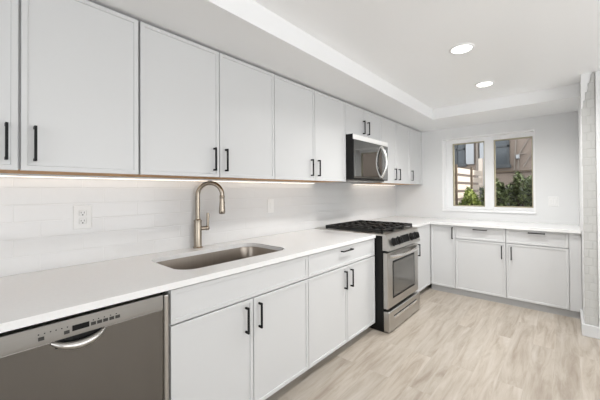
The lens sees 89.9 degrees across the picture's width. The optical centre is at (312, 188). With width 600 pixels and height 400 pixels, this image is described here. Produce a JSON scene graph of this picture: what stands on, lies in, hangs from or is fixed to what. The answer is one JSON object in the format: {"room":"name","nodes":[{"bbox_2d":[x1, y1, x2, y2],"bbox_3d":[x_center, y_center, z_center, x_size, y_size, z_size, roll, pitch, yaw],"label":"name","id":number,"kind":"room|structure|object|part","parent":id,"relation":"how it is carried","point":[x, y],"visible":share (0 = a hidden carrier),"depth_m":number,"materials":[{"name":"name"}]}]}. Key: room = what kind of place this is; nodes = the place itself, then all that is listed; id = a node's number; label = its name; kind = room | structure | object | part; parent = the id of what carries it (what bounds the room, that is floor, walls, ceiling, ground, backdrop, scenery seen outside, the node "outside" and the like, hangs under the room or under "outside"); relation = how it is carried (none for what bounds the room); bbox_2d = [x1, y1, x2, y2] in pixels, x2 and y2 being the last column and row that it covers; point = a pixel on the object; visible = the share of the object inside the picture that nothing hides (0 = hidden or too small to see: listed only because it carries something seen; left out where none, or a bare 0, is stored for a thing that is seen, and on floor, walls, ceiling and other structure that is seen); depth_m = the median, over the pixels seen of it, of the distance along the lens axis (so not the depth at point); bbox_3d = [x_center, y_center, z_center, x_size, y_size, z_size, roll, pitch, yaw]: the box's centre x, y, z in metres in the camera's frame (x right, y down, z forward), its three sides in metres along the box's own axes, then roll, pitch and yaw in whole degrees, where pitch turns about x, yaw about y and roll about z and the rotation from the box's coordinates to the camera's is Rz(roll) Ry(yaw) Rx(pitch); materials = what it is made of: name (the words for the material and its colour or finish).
{"room":"kitchen","nodes":[
{"label":"kitchen","id":0,"kind":"room"},
{"bbox_2d":[253,0,599,108],"bbox_3d":[0.675,-1.161,0.756,4.650,0.209,7.420,-1,-1,40],"label":"ceiling","id":1,"kind":"structure","parent":0,"point":[522,46],"depth_m":2.11,"materials":[{"name":"white paint"}]},
{"bbox_2d":[449,43,474,53],"bbox_3d":[1.114,-1.042,2.243,0.172,0.008,0.172,-1,-1,40],"label":"recessed light","id":2,"kind":"object","parent":1,"relation":"in","point":[462,48],"visible":1,"depth_m":2.23,"materials":[{"name":"white plastic"}]},
{"bbox_2d":[452,45,471,52],"bbox_3d":[1.114,-1.042,2.243,0.134,0.003,0.134,-1,-1,40],"label":"diffuser","id":3,"kind":"object","parent":2,"relation":"attached to","point":[457,48],"depth_m":2.23,"materials":[{"name":"white plastic"}]},
{"bbox_2d":[475,81,494,86],"bbox_3d":[1.714,-1.039,2.993,0.172,0.008,0.172,-1,-1,40],"label":"recessed light","id":4,"kind":"object","parent":1,"relation":"in","point":[484,83],"visible":1,"depth_m":2.99,"materials":[{"name":"white plastic"}]},
{"bbox_2d":[477,82,491,86],"bbox_3d":[1.714,-1.039,2.993,0.134,0.003,0.134,-1,-1,40],"label":"diffuser","id":5,"kind":"object","parent":4,"relation":"attached to","point":[481,84],"depth_m":3.00,"materials":[{"name":"white plastic"}]},
{"bbox_2d":[265,284,599,399],"bbox_3d":[0.732,1.384,0.777,4.650,0.100,7.540,-1,-1,40],"label":"floor","id":6,"kind":"structure","parent":0,"point":[454,346],"depth_m":2.36,"materials":[{"name":"brown wood"}]},
{"bbox_2d":[0,291,168,399],"bbox_3d":[-1.113,0.919,1.364,0.745,0.868,0.610,-1,-1,40],"label":"dishwasher","id":7,"kind":"object","parent":6,"relation":"on","point":[119,351],"visible":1,"depth_m":1.16,"materials":[{"name":"silver metal"}]},
{"bbox_3d":[-0.865,0.570,1.119,0.042,0.046,0.168,-1,-1,40],"label":"handle","id":8,"kind":"part","parent":7,"relation":"part of","materials":[{"name":"metal"}]},
{"bbox_3d":[-0.876,0.514,1.147,0.033,0.065,0.582,-1,-1,40],"label":"control panel","id":9,"kind":"part","parent":7,"relation":"part of","materials":[{"name":"metal"}]},
{"bbox_3d":[-0.675,0.865,1.372,0.035,0.760,0.020,-1,-1,40],"label":"edge trim","id":10,"kind":"part","parent":7,"relation":"part of","materials":[{"name":"metal"}]},
{"bbox_2d":[165,255,308,399],"bbox_3d":[-0.620,0.913,1.988,0.794,0.884,0.970,-1,-1,40],"label":"base cabinet","id":11,"kind":"object","parent":6,"relation":"on","point":[243,335],"visible":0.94,"depth_m":1.69,"materials":[{"name":"paint"}]},
{"bbox_3d":[-0.505,0.957,1.571,0.019,0.632,0.477,-1,-1,40],"label":"door","id":12,"kind":"part","parent":11,"relation":"part of","materials":[{"name":"paint"}]},
{"bbox_3d":[-0.351,0.554,1.762,0.019,0.160,0.966,-1,-1,40],"label":"drawer","id":13,"kind":"part","parent":11,"relation":"part of","materials":[{"name":"paint"}]},
{"bbox_3d":[-0.369,0.748,1.698,0.032,0.148,0.009,-1,-1,40],"label":"handle","id":14,"kind":"part","parent":11,"relation":"part of","materials":[{"name":"black metal"}]},
{"bbox_3d":[-0.307,0.748,1.771,0.032,0.148,0.009,-1,-1,40],"label":"handle","id":15,"kind":"part","parent":11,"relation":"part of","materials":[{"name":"black metal"}]},
{"bbox_3d":[-0.193,0.959,1.942,0.019,0.632,0.484,-1,-1,40],"label":"door","id":16,"kind":"part","parent":11,"relation":"part of","materials":[{"name":"paint"}]},
{"bbox_2d":[302,238,374,373],"bbox_3d":[0.005,0.916,2.728,0.794,0.884,0.967,-1,-1,40],"label":"base cabinet","id":17,"kind":"object","parent":6,"relation":"on","point":[341,280],"visible":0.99,"depth_m":2.42,"materials":[{"name":"paint"}]},
{"bbox_2d":[0,229,375,332],"bbox_3d":[-0.533,0.457,2.115,0.771,0.030,2.608,-1,-1,40],"label":"countertop","id":18,"kind":"structure","parent":17,"relation":"on","point":[26,299],"depth_m":1.49,"materials":[{"name":"white stone"}]},
{"bbox_2d":[193,181,224,248],"bbox_3d":[-0.783,0.194,2.276,0.232,0.503,0.075,0,-1,-15],"label":"kitchen faucet","id":19,"kind":"object","parent":18,"relation":"on","point":[198,227],"visible":1,"depth_m":2.25,"materials":[{"name":"silver metal"}]},
{"bbox_3d":[-0.819,0.302,2.281,0.066,0.036,0.036,0,-1,-35],"label":"handle","id":20,"kind":"part","parent":19,"relation":"part of","materials":[{"name":"silver metal"}]},
{"bbox_3d":[-0.800,0.252,2.295,0.022,0.131,0.024,-1,-1,40],"label":"lever","id":21,"kind":"part","parent":19,"relation":"part of","materials":[{"name":"silver metal"}]},
{"bbox_3d":[-0.776,0.086,2.270,0.208,0.288,0.033,0,-1,-11],"label":"spout","id":22,"kind":"part","parent":19,"relation":"part of","materials":[{"name":"silver metal"}]},
{"bbox_2d":[157,247,277,269],"bbox_3d":[-0.603,0.572,2.034,0.488,0.199,0.830,-1,-1,40],"label":"sink","id":23,"kind":"object","parent":18,"relation":"in","point":[213,258],"visible":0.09,"depth_m":2.24,"materials":[{"name":"metal"}]},
{"bbox_3d":[0.125,0.960,2.318,0.019,0.632,0.490,-1,-1,40],"label":"door","id":24,"kind":"part","parent":17,"relation":"part of","materials":[{"name":"paint"}]},
{"bbox_3d":[0.274,0.557,2.502,0.019,0.160,0.962,-1,-1,40],"label":"drawer","id":25,"kind":"part","parent":17,"relation":"part of","materials":[{"name":"paint"}]},
{"bbox_3d":[0.275,0.753,2.461,0.032,0.148,0.009,-1,-1,40],"label":"handle","id":26,"kind":"part","parent":17,"relation":"part of","materials":[{"name":"black metal"}]},
{"bbox_3d":[0.333,0.753,2.529,0.032,0.148,0.009,-1,-1,40],"label":"handle","id":27,"kind":"part","parent":17,"relation":"part of","materials":[{"name":"black metal"}]},
{"bbox_3d":[0.436,0.961,2.687,0.019,0.632,0.467,-1,-1,40],"label":"door","id":28,"kind":"part","parent":17,"relation":"part of","materials":[{"name":"paint"}]},
{"bbox_2d":[315,220,419,332],"bbox_3d":[0.634,0.874,3.337,0.947,0.959,0.762,-1,-1,40],"label":"gas range","id":29,"kind":"object","parent":6,"relation":"on","point":[397,297],"visible":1,"depth_m":2.95,"materials":[{"name":"silver metal"}]},
{"bbox_2d":[315,226,410,235],"bbox_3d":[0.585,0.447,3.380,0.826,0.017,0.762,-1,-1,40],"label":"cooktop","id":30,"kind":"object","parent":29,"relation":"in","point":[378,233],"depth_m":3.06,"materials":[{"name":"metal"}]},
{"bbox_3d":[0.783,0.511,2.857,0.055,0.081,0.082,-1,-1,40],"label":"knob","id":31,"kind":"part","parent":29,"relation":"part of","materials":[{"name":"black plastic"}]},
{"bbox_3d":[0.854,0.511,2.941,0.055,0.081,0.082,-1,-1,40],"label":"knob","id":32,"kind":"part","parent":29,"relation":"part of","materials":[{"name":"black plastic"}]},
{"bbox_3d":[0.924,0.870,3.093,0.045,0.526,0.754,-1,-1,40],"label":"oven door","id":33,"kind":"part","parent":29,"relation":"part of","materials":[{"name":"metal"}]},
{"bbox_3d":[0.930,0.510,3.089,0.074,0.154,0.760,-1,-1,40],"label":"control panel","id":34,"kind":"part","parent":29,"relation":"part of","materials":[{"name":"metal"}]},
{"bbox_3d":[0.932,1.249,3.084,0.060,0.188,0.756,-1,-1,40],"label":"storage drawer","id":35,"kind":"part","parent":29,"relation":"part of","materials":[{"name":"metal"}]},
{"bbox_3d":[0.961,0.645,3.062,0.087,0.038,0.702,-1,-1,40],"label":"handle","id":36,"kind":"part","parent":29,"relation":"part of","materials":[{"name":"metal"}]},
{"bbox_3d":[0.958,1.226,3.063,0.010,0.022,0.560,-1,-1,40],"label":"drawer pull","id":37,"kind":"part","parent":29,"relation":"part of","materials":[{"name":"metal"}]},
{"bbox_3d":[1.061,0.512,3.186,0.055,0.081,0.082,-1,-1,40],"label":"knob","id":38,"kind":"part","parent":29,"relation":"part of","materials":[{"name":"black plastic"}]},
{"bbox_2d":[417,224,430,291],"bbox_3d":[1.070,0.921,3.990,0.794,0.884,0.780,-1,-1,40],"label":"base cabinet","id":39,"kind":"object","parent":6,"relation":"on","point":[424,263],"visible":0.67,"depth_m":3.87,"materials":[{"name":"paint"}]},
{"bbox_2d":[369,216,580,233],"bbox_3d":[1.823,0.456,3.740,2.276,0.030,1.367,-1,-1,40],"label":"countertop","id":40,"kind":"structure","parent":39,"relation":"on","point":[416,221],"depth_m":3.74,"materials":[{"name":"white stone"}]},
{"bbox_2d":[431,224,455,293],"bbox_3d":[1.892,0.917,4.156,0.308,0.884,0.638,-1,-1,40],"label":"base cabinet","id":41,"kind":"object","parent":6,"relation":"on","point":[443,260],"visible":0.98,"depth_m":3.94,"materials":[{"name":"paint"}]},
{"bbox_2d":[455,226,506,303],"bbox_3d":[2.220,0.912,3.879,0.550,0.884,0.638,-1,-1,40],"label":"base cabinet","id":42,"kind":"object","parent":6,"relation":"on","point":[480,252],"visible":0.98,"depth_m":3.65,"materials":[{"name":"paint"}]},
{"bbox_3d":[2.039,0.555,3.671,0.545,0.160,0.019,-1,-1,40],"label":"drawer","id":43,"kind":"part","parent":42,"relation":"part of","materials":[{"name":"paint"}]},
{"bbox_2d":[506,229,581,318],"bbox_3d":[2.680,0.905,3.491,0.654,0.884,0.638,-1,-1,40],"label":"base cabinet","id":44,"kind":"object","parent":6,"relation":"on","point":[538,263],"visible":0.99,"depth_m":3.26,"materials":[{"name":"paint"}]},
{"bbox_3d":[2.462,0.549,3.313,0.554,0.160,0.019,-1,-1,40],"label":"drawer","id":45,"kind":"part","parent":44,"relation":"part of","materials":[{"name":"paint"}]},
{"bbox_3d":[2.465,0.953,3.309,0.554,0.632,0.019,-1,-1,40],"label":"door","id":46,"kind":"part","parent":44,"relation":"part of","materials":[{"name":"paint"}]},
{"bbox_2d":[578,72,598,322],"bbox_3d":[2.978,0.144,2.995,0.450,2.391,1.020,-1,-1,40],"label":"wall pier","id":47,"kind":"object","parent":6,"relation":"on","point":[584,78],"visible":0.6,"depth_m":2.87,"materials":[{"name":"white paint"}]},
{"bbox_2d":[580,309,599,338],"bbox_3d":[2.655,1.289,2.871,0.130,0.105,0.464,-1,-1,40],"label":"baseboard","id":48,"kind":"structure","parent":47,"relation":"attached to","point":[587,330],"depth_m":2.71,"materials":[{"name":"paint"}]},
{"bbox_2d":[581,74,598,325],"bbox_3d":[2.518,0.098,2.725,0.096,2.261,0.027,-1,-1,40],"label":"brick wall","id":49,"kind":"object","parent":47,"relation":"attached to","point":[588,103],"visible":1,"depth_m":2.71,"materials":[{"name":"white brick"}]},
{"bbox_2d":[582,72,598,326],"bbox_3d":[2.514,0.096,2.722,0.090,2.290,0.012,-1,-1,40],"label":"mortar","id":50,"kind":"object","parent":47,"relation":"attached to","point":[592,215],"visible":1,"depth_m":2.72,"materials":[{"name":"grey"}]},
{"bbox_2d":[595,70,599,326],"bbox_3d":[2.679,0.142,2.568,0.354,2.391,0.018,-1,-1,40],"label":"trim","id":51,"kind":"structure","parent":47,"relation":"attached to","point":[597,73],"depth_m":2.67,"materials":[{"name":"white paint"}]},
{"bbox_2d":[396,111,578,289],"bbox_3d":[3.157,0.045,3.675,4.650,2.600,0.250,-1,-1,40],"label":"wall","id":52,"kind":"structure","parent":0,"point":[556,135],"depth_m":3.79,"materials":[{"name":"white paint"}]},
{"bbox_2d":[88,0,447,131],"bbox_3d":[-0.651,-0.969,1.940,0.852,0.134,7.320,-1,-1,40],"label":"soffit","id":53,"kind":"structure","parent":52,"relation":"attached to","point":[246,31],"depth_m":1.97,"materials":[{"name":"white paint"}]},
{"bbox_2d":[442,129,535,213],"bbox_3d":[2.455,-0.208,4.241,1.130,1.074,0.252,-1,-1,40],"label":"window","id":54,"kind":"structure","parent":52,"relation":"in","point":[448,161],"depth_m":4.26,"materials":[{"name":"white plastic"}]},
{"bbox_3d":[2.325,-0.206,4.464,0.433,0.946,0.040,-1,-1,40],"label":"sash","id":55,"kind":"part","parent":54,"relation":"part of","materials":[{"name":"clear glass"}]},
{"bbox_3d":[2.746,-0.213,4.108,0.445,0.946,0.040,-1,-1,40],"label":"sash","id":56,"kind":"part","parent":54,"relation":"part of","materials":[{"name":"clear glass"}]},
{"bbox_2d":[433,83,579,127],"bbox_3d":[2.345,-0.973,3.723,1.428,0.134,0.730,-1,-1,40],"label":"soffit","id":57,"kind":"structure","parent":52,"relation":"attached to","point":[561,99],"depth_m":3.50,"materials":[{"name":"white paint"}]},
{"bbox_2d":[548,197,558,205],"bbox_3d":[2.953,0.162,3.678,0.100,0.118,0.010,-1,-1,40],"label":"light switch","id":58,"kind":"object","parent":52,"relation":"attached to","point":[552,201],"visible":1,"depth_m":3.68,"materials":[{"name":"white plastic"}]},
{"bbox_3d":[-1.050,0.061,2.208,0.112,2.600,7.420,-1,-1,40],"label":"wall","id":59,"kind":"structure","parent":0,"visible":0},
{"bbox_2d":[0,0,138,176],"bbox_3d":[-1.363,-0.480,1.374,0.482,0.816,0.892,-1,-1,40],"label":"upper cabinet","id":60,"kind":"object","parent":59,"relation":"attached to","point":[69,68],"visible":1,"depth_m":1.36,"materials":[{"name":"white wood"}]},
{"bbox_3d":[-1.217,-0.188,1.193,0.032,0.148,0.009,-1,-1,40],"label":"handle","id":61,"kind":"part","parent":60,"relation":"part of","materials":[{"name":"black metal"}]},
{"bbox_3d":[-1.357,-0.482,1.072,0.019,0.813,0.435,-1,-1,40],"label":"door","id":62,"kind":"part","parent":60,"relation":"part of","materials":[{"name":"paint"}]},
{"bbox_3d":[-1.162,-0.188,1.258,0.032,0.148,0.009,-1,-1,40],"label":"handle","id":63,"kind":"part","parent":60,"relation":"part of","materials":[{"name":"black metal"}]},
{"bbox_3d":[-1.323,-0.075,1.339,0.279,0.004,0.890,-1,-1,40],"label":"panel","id":64,"kind":"part","parent":60,"relation":"part of","materials":[{"name":"brown wood"}]},
{"bbox_2d":[113,21,274,179],"bbox_3d":[-0.762,-0.478,2.086,0.482,0.816,0.957,-1,-1,40],"label":"upper cabinet","id":65,"kind":"object","parent":59,"relation":"attached to","point":[204,112],"visible":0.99,"depth_m":1.85,"materials":[{"name":"white wood"}]},
{"bbox_3d":[-0.765,-0.480,1.773,0.019,0.813,0.471,-1,-1,40],"label":"door","id":66,"kind":"part","parent":65,"relation":"part of","materials":[{"name":"paint"}]},
{"bbox_3d":[-0.722,-0.072,2.051,0.279,0.004,0.955,-1,-1,40],"label":"panel","id":67,"kind":"part","parent":65,"relation":"part of","materials":[{"name":"brown wood"}]},
{"bbox_3d":[-0.617,-0.185,1.903,0.032,0.148,0.009,-1,-1,40],"label":"handle","id":68,"kind":"part","parent":65,"relation":"part of","materials":[{"name":"black metal"}]},
{"bbox_3d":[-0.563,-0.185,1.968,0.032,0.148,0.009,-1,-1,40],"label":"handle","id":69,"kind":"part","parent":65,"relation":"part of","materials":[{"name":"black metal"}]},
{"bbox_3d":[-0.456,-0.478,2.139,0.019,0.813,0.478,-1,-1,40],"label":"door","id":70,"kind":"part","parent":65,"relation":"part of","materials":[{"name":"paint"}]},
{"bbox_2d":[0,176,395,276],"bbox_3d":[-0.327,0.168,2.970,0.008,0.561,5.320,-1,-1,40],"label":"tile backsplash","id":71,"kind":"structure","parent":59,"relation":"attached to","point":[131,218],"depth_m":2.02,"materials":[{"name":"white tile"}]},
{"bbox_2d":[73,205,91,229],"bbox_3d":[-1.343,0.168,1.752,0.010,0.136,0.088,-1,-1,40],"label":"wall outlet","id":72,"kind":"object","parent":71,"relation":"attached to","point":[82,215],"visible":1,"depth_m":1.75,"materials":[{"name":"white plastic"}]},
{"bbox_2d":[79,210,86,215],"bbox_3d":[-1.342,0.145,1.751,0.005,0.033,0.036,-1,-1,40],"label":"socket","id":73,"kind":"object","parent":72,"relation":"attached to","point":[81,212],"depth_m":1.75,"materials":[{"name":"white plastic"}]},
{"bbox_2d":[79,218,86,223],"bbox_3d":[-1.341,0.192,1.750,0.005,0.033,0.036,-1,-1,40],"label":"socket","id":74,"kind":"object","parent":72,"relation":"attached to","point":[81,220],"depth_m":1.75,"materials":[{"name":"white plastic"}]},
{"bbox_2d":[268,199,273,212],"bbox_3d":[-0.399,0.167,2.871,0.010,0.130,0.078,-1,-1,40],"label":"light switch","id":75,"kind":"object","parent":71,"relation":"attached to","point":[270,201],"visible":1,"depth_m":2.87,"materials":[{"name":"white plastic"}]},
{"bbox_2d":[251,74,345,181],"bbox_3d":[-0.136,-0.475,2.828,0.482,0.816,0.981,-1,-1,40],"label":"upper cabinet","id":76,"kind":"object","parent":59,"relation":"attached to","point":[310,124],"visible":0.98,"depth_m":2.62,"materials":[{"name":"white wood"}]},
{"bbox_2d":[0,173,314,183],"bbox_3d":[-0.888,-0.064,2.255,0.038,0.014,2.800,-1,-1,40],"label":"light strip","id":77,"kind":"object","parent":76,"relation":"attached to","point":[1,174],"visible":0.94,"depth_m":1.90,"materials":[{"name":"white plastic"}]},
{"bbox_3d":[-0.143,-0.477,2.510,0.019,0.813,0.481,-1,-1,40],"label":"door","id":78,"kind":"part","parent":76,"relation":"part of","materials":[{"name":"paint"}]},
{"bbox_3d":[-0.096,-0.070,2.793,0.279,0.004,0.979,-1,-1,40],"label":"panel","id":79,"kind":"part","parent":76,"relation":"part of","materials":[{"name":"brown wood"}]},
{"bbox_3d":[0.173,-0.476,2.885,0.019,0.813,0.492,-1,-1,40],"label":"door","id":80,"kind":"part","parent":76,"relation":"part of","materials":[{"name":"paint"}]},
{"bbox_2d":[345,102,380,140],"bbox_3d":[0.431,-0.717,3.504,0.482,0.326,0.777,-1,-1,40],"label":"upper cabinet","id":81,"kind":"object","parent":59,"relation":"attached to","point":[359,121],"visible":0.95,"depth_m":3.32,"materials":[{"name":"white wood"}]},
{"bbox_3d":[0.458,-0.719,3.227,0.019,0.323,0.386,-1,-1,40],"label":"door","id":82,"kind":"part","parent":81,"relation":"part of","materials":[{"name":"paint"}]},
{"bbox_2d":[344,133,387,182],"bbox_3d":[0.484,-0.312,3.457,0.608,0.476,0.771,-1,-1,40],"label":"microwave oven","id":83,"kind":"object","parent":81,"relation":"attached to","point":[366,158],"visible":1,"depth_m":3.21,"materials":[{"name":"silver metal"}]},
{"bbox_3d":[0.444,-0.084,3.490,0.465,0.012,0.751,-1,-1,40],"label":"plate","id":84,"kind":"part","parent":83,"relation":"part of","materials":[{"name":"grey metal"}]},
{"bbox_3d":[0.609,-0.301,3.259,0.008,0.396,0.626,-1,-1,40],"label":"door","id":85,"kind":"part","parent":83,"relation":"part of","materials":[{"name":"black glass"}]},
{"bbox_3d":[0.614,-0.310,3.258,0.003,0.374,0.611,-1,-1,40],"label":"door glass","id":86,"kind":"part","parent":83,"relation":"part of","materials":[{"name":"black glass"}]},
{"bbox_3d":[0.654,-0.525,3.317,0.009,0.051,0.767,-1,-1,40],"label":"frame","id":87,"kind":"part","parent":83,"relation":"part of","materials":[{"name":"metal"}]},
{"bbox_3d":[0.823,-0.305,3.456,0.091,0.374,0.032,-1,-1,29],"label":"handle","id":88,"kind":"part","parent":83,"relation":"part of","materials":[{"name":"metal"}]},
{"bbox_3d":[0.856,-0.300,3.552,0.008,0.396,0.138,-1,-1,40],"label":"control panel","id":89,"kind":"part","parent":83,"relation":"part of","materials":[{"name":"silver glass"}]},
{"bbox_3d":[0.709,-0.718,3.525,0.019,0.323,0.383,-1,-1,40],"label":"door","id":90,"kind":"part","parent":81,"relation":"part of","materials":[{"name":"paint"}]},
{"bbox_2d":[351,117,409,183],"bbox_3d":[0.962,-0.470,4.129,0.482,0.816,0.862,-1,-1,40],"label":"upper cabinet","id":91,"kind":"object","parent":59,"relation":"attached to","point":[396,135],"visible":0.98,"depth_m":3.99,"materials":[{"name":"white wood"}]},
{"bbox_2d":[353,183,394,185],"bbox_3d":[0.937,-0.056,4.417,0.038,0.014,1.240,-1,-1,40],"label":"light strip","id":92,"kind":"object","parent":91,"relation":"attached to","point":[353,183],"visible":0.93,"depth_m":4.27,"materials":[{"name":"white plastic"}]},
{"bbox_3d":[1.002,-0.065,4.094,0.279,0.004,0.860,-1,-1,40],"label":"panel","id":93,"kind":"part","parent":91,"relation":"part of","materials":[{"name":"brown wood"}]},
{"bbox_3d":[0.976,-0.472,3.836,0.019,0.813,0.427,-1,-1,40],"label":"door","id":94,"kind":"part","parent":91,"relation":"part of","materials":[{"name":"paint"}]},
{"bbox_3d":[1.254,-0.471,4.166,0.019,0.813,0.427,-1,-1,40],"label":"door","id":95,"kind":"part","parent":91,"relation":"part of","materials":[{"name":"paint"}]},
{"bbox_2d":[391,128,422,184],"bbox_3d":[1.406,-0.467,4.655,0.482,0.818,0.510,-1,-1,40],"label":"upper cabinet","id":96,"kind":"object","parent":59,"relation":"attached to","point":[416,166],"visible":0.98,"depth_m":4.53,"materials":[{"name":"white wood"}]},
{"bbox_3d":[1.527,-0.470,4.489,0.019,0.813,0.408,-1,-1,40],"label":"door","id":97,"kind":"part","parent":96,"relation":"part of","materials":[{"name":"paint"}]},
{"label":"outside","id":98,"kind":"structure","parent":0,"visible":0},
{"bbox_3d":[4.755,1.861,6.428,9.000,0.200,6.030,-1,-1,40],"label":"ground","id":99,"kind":"structure","parent":98,"visible":0},
{"bbox_2d":[455,158,483,204],"bbox_3d":[3.389,0.512,6.618,0.090,2.520,2.493,-1,-1,43],"label":"fence","id":100,"kind":"object","parent":99,"relation":"on","point":[471,172],"visible":0.2,"depth_m":6.74,"materials":[{"name":"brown wood"}]},
{"bbox_3d":[4.215,0.514,7.490,0.090,2.520,0.090,-1,-1,43],"label":"post","id":101,"kind":"part","parent":100,"relation":"part of","materials":[{"name":"brown wood"}]},
{"bbox_2d":[457,187,481,205],"bbox_3d":[2.740,0.856,5.211,0.429,1.815,0.486,-1,-1,40],"label":"shrub","id":102,"kind":"object","parent":99,"relation":"on","point":[470,198],"visible":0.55,"depth_m":5.13,"materials":[{"name":"green plant"}]},
{"bbox_2d":[454,138,531,200],"bbox_3d":[5.738,-0.639,7.250,9.500,4.800,0.720,-1,-1,40],"label":"house","id":103,"kind":"structure","parent":99,"relation":"on","point":[512,156],"depth_m":7.65,"materials":[{"name":"brown paint"}]},
{"bbox_2d":[466,143,473,164],"bbox_3d":[4.266,-1.085,8.134,0.200,0.870,0.070,-1,-1,40],"label":"window shade","id":104,"kind":"object","parent":103,"relation":"hanging from","point":[469,147],"depth_m":8.11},
{"bbox_2d":[478,178,508,205],"bbox_3d":[3.418,0.735,5.685,0.575,2.056,0.603,-1,-1,40],"label":"shrub","id":105,"kind":"object","parent":99,"relation":"on","point":[501,193],"visible":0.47,"depth_m":5.55,"materials":[{"name":"green plant"}]},
{"bbox_2d":[479,188,524,206],"bbox_3d":[4.819,0.865,5.940,2.650,1.780,0.200,-1,-1,40],"label":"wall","id":106,"kind":"structure","parent":99,"relation":"on","point":[479,188],"depth_m":6.51,"materials":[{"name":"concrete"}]},
{"bbox_2d":[506,171,528,206],"bbox_3d":[4.084,0.704,5.918,0.600,2.113,0.657,-1,-1,40],"label":"shrub","id":107,"kind":"object","parent":99,"relation":"on","point":[514,201],"visible":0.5,"depth_m":5.87,"materials":[{"name":"green plant"}]},
{"bbox_2d":[518,175,531,206],"bbox_3d":[3.877,0.759,5.285,0.440,1.994,0.533,-1,-1,40],"label":"shrub","id":108,"kind":"object","parent":99,"relation":"on","point":[527,194],"visible":0.38,"depth_m":5.28,"materials":[{"name":"green plant"}]}
]}

